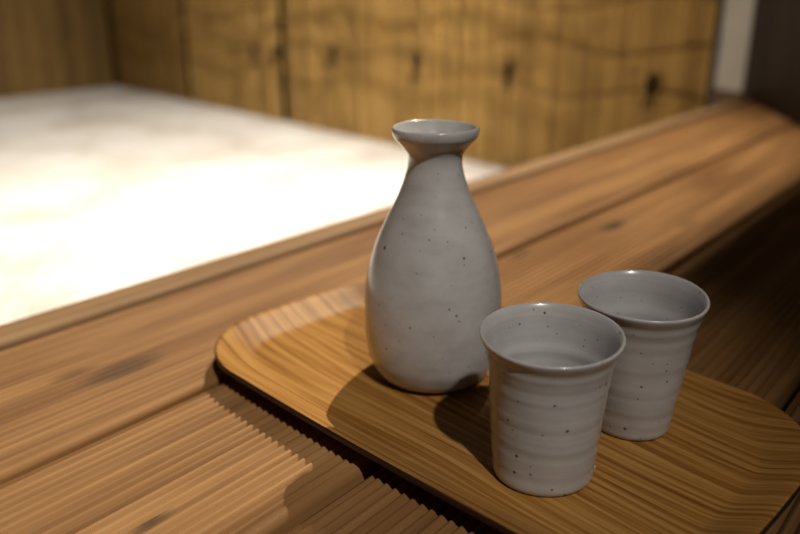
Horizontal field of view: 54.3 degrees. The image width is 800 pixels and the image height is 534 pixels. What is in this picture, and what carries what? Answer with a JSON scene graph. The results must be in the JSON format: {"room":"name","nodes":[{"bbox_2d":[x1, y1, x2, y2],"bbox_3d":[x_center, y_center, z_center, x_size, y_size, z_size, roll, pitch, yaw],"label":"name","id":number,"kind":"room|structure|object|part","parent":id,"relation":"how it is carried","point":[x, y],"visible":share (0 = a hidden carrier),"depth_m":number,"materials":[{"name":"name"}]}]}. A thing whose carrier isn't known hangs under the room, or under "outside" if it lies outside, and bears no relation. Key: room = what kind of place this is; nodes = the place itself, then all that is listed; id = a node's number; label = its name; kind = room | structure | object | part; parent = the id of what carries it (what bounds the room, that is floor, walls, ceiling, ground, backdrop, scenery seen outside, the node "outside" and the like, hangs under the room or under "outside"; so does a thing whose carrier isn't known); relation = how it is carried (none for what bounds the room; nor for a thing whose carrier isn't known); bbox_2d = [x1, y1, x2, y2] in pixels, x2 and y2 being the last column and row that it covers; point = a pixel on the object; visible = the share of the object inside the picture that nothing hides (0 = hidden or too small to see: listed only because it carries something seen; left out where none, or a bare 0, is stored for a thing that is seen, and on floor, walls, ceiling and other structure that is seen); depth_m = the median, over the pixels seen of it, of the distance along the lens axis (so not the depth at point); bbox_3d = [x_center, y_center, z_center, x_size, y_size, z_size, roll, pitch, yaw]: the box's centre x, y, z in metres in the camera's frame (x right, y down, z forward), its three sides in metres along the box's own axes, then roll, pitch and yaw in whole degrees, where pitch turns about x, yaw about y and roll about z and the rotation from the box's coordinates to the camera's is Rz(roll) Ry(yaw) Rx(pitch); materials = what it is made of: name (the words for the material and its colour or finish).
{"room":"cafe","nodes":[
{"label":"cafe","id":0,"kind":"room"},
{"bbox_2d":[104,0,118,84],"bbox_3d":[-2.403,-1.718,3.456,0.050,2.000,2.454,13,23,32],"label":"wall","id":1,"kind":"structure","parent":0,"point":[107,3],"depth_m":4.62,"materials":[{"name":"brown wood"}]},
{"bbox_2d":[0,85,506,324],"bbox_3d":[-1.044,-0.177,2.092,6.200,0.001,5.000,15,25,37],"label":"floor","id":2,"kind":"structure","parent":0,"point":[103,190],"depth_m":2.26,"materials":[{"name":"white"}]},
{"bbox_2d":[0,0,113,98],"bbox_3d":[-2.180,-1.575,3.725,0.016,1.550,1.685,13,23,32],"label":"wall","id":3,"kind":"structure","parent":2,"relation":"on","point":[47,46],"depth_m":4.27,"materials":[{"name":"brown wood"}]},
{"bbox_2d":[109,0,188,100],"bbox_3d":[-1.378,-1.691,4.055,0.017,1.550,0.875,-16,25,-38],"label":"screen","id":4,"kind":"object","parent":2,"relation":"on","point":[148,34],"visible":1,"depth_m":4.19,"materials":[{"name":"brown wood"}]},
{"bbox_3d":[-1.375,-1.320,4.175,0.006,0.042,0.856,-16,25,-38],"label":"binding cord","id":5,"kind":"part","parent":4,"relation":"part of","materials":[{"name":"brown wood"}]},
{"bbox_3d":[-1.375,-1.207,4.215,0.007,0.050,0.857,-16,25,-38],"label":"binding cord","id":6,"kind":"part","parent":4,"relation":"part of","materials":[{"name":"brown"}]},
{"bbox_2d":[184,0,282,120],"bbox_3d":[-0.788,-1.464,3.411,0.028,1.550,0.830,-16,25,-38],"label":"wooden panel","id":7,"kind":"object","parent":2,"relation":"on","point":[234,50],"visible":1,"depth_m":3.55,"materials":[{"name":"brown wood"}]},
{"bbox_3d":[-0.788,-1.205,3.504,0.006,0.046,0.826,-16,25,-38],"label":"binding cord","id":8,"kind":"part","parent":7,"relation":"part of","materials":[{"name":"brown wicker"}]},
{"bbox_3d":[-0.788,-1.097,3.543,0.006,0.042,0.826,-16,25,-38],"label":"binding cord","id":9,"kind":"part","parent":7,"relation":"part of","materials":[{"name":"brown wood"}]},
{"bbox_3d":[-0.788,-0.984,3.583,0.006,0.050,0.827,-16,25,-38],"label":"binding cord","id":10,"kind":"part","parent":7,"relation":"part of","materials":[{"name":"brown wood"}]},
{"bbox_2d":[0,96,753,350],"bbox_3d":[0.114,0.022,1.057,0.032,0.290,2.370,15,25,37],"label":"wooden trim","id":11,"kind":"structure","parent":2,"relation":"on","point":[36,326],"depth_m":0.71,"materials":[{"name":"brown wood"}]},
{"bbox_2d":[180,0,718,168],"bbox_3d":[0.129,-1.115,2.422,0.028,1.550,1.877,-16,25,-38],"label":"wooden wall","id":12,"kind":"structure","parent":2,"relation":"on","point":[538,79],"depth_m":2.40,"materials":[{"name":"brown wood"}]},
{"bbox_3d":[0.131,-0.634,2.592,0.006,0.050,1.875,-16,25,-38],"label":"binding cord","id":13,"kind":"part","parent":12,"relation":"part of","materials":[{"name":"brown wood"}]},
{"bbox_3d":[0.131,-0.748,2.552,0.006,0.042,1.875,-16,25,-38],"label":"binding cord","id":14,"kind":"part","parent":12,"relation":"part of","materials":[{"name":"brown wood"}]},
{"bbox_3d":[0.131,-0.856,2.514,0.006,0.046,1.875,-16,25,-38],"label":"binding cord","id":15,"kind":"part","parent":12,"relation":"part of","materials":[{"name":"brown wood"}]},
{"bbox_2d":[742,0,799,124],"bbox_3d":[0.868,-1.097,1.240,0.249,1.699,0.629,4,20,10],"label":"wall","id":16,"kind":"structure","parent":0,"point":[772,72],"depth_m":1.58,"materials":[{"name":"brown wood"}]},
{"bbox_2d":[710,88,744,106],"bbox_3d":[0.811,-0.286,1.940,0.062,0.306,0.088,-7,21,-19],"label":"baseboard","id":17,"kind":"structure","parent":16,"relation":"attached to","point":[718,96],"depth_m":1.89,"materials":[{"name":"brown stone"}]},
{"bbox_2d":[714,0,755,91],"bbox_3d":[0.810,-1.227,1.603,0.050,1.694,0.092,-8,21,-21],"label":"wall","id":18,"kind":"structure","parent":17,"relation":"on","point":[738,14],"depth_m":1.84,"materials":[{"name":"white paint"}]},
{"bbox_3d":[-0.226,0.341,0.215,0.574,0.271,0.050,15,25,37],"label":"joist","id":19,"kind":"object","parent":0,"visible":0},
{"bbox_2d":[0,101,794,484],"bbox_3d":[0.191,-0.079,0.953,0.148,0.028,2.370,15,25,37],"label":"board","id":20,"kind":"object","parent":19,"relation":"on","point":[64,392],"visible":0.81,"depth_m":0.59,"materials":[{"name":"brown wood"}]},
{"bbox_2d":[0,123,799,533],"bbox_3d":[0.303,-0.048,0.866,0.130,0.028,2.370,15,25,37],"label":"board","id":21,"kind":"object","parent":19,"relation":"on","point":[226,458],"visible":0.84,"depth_m":0.42,"materials":[{"name":"brown wood"}]},
{"bbox_2d":[285,185,799,533],"bbox_3d":[0.410,-0.019,0.782,0.137,0.028,2.370,15,25,37],"label":"board","id":22,"kind":"object","parent":19,"relation":"on","point":[748,338],"visible":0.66,"depth_m":0.54,"materials":[{"name":"brown wood"}]},
{"bbox_2d":[215,283,799,533],"bbox_3d":[0.045,0.072,0.459,0.346,0.015,0.197,18,26,41],"label":"serving tray","id":23,"kind":"object","parent":22,"relation":"on","point":[727,461],"visible":0.64,"depth_m":0.41,"materials":[{"name":"brown wood"}]},
{"bbox_2d":[364,119,501,392],"bbox_3d":[0.020,-0.007,0.461,0.083,0.153,0.084,0,19,-1],"label":"bottle","id":24,"kind":"object","parent":23,"relation":"on","point":[433,278],"visible":0.99,"depth_m":0.43,"materials":[{"name":"ceramic"}]},
{"bbox_2d":[479,302,625,496],"bbox_3d":[0.070,0.065,0.374,0.067,0.077,0.066,0,19,1],"label":"cup","id":25,"kind":"object","parent":23,"relation":"on","point":[551,366],"visible":1,"depth_m":0.36,"materials":[{"name":"ceramic"}]},
{"bbox_2d":[577,270,709,440],"bbox_3d":[0.126,0.049,0.417,0.066,0.078,0.067,2,20,6],"label":"cup","id":26,"kind":"object","parent":23,"relation":"on","point":[660,316],"visible":0.73,"depth_m":0.40,"materials":[{"name":"ceramic"}]},
{"bbox_2d":[765,390,799,533],"bbox_3d":[0.521,0.012,0.696,0.138,0.028,2.370,15,25,37],"label":"board","id":27,"kind":"object","parent":19,"relation":"on","point":[788,522],"visible":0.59,"depth_m":0.36,"materials":[{"name":"brown wood"}]}
]}

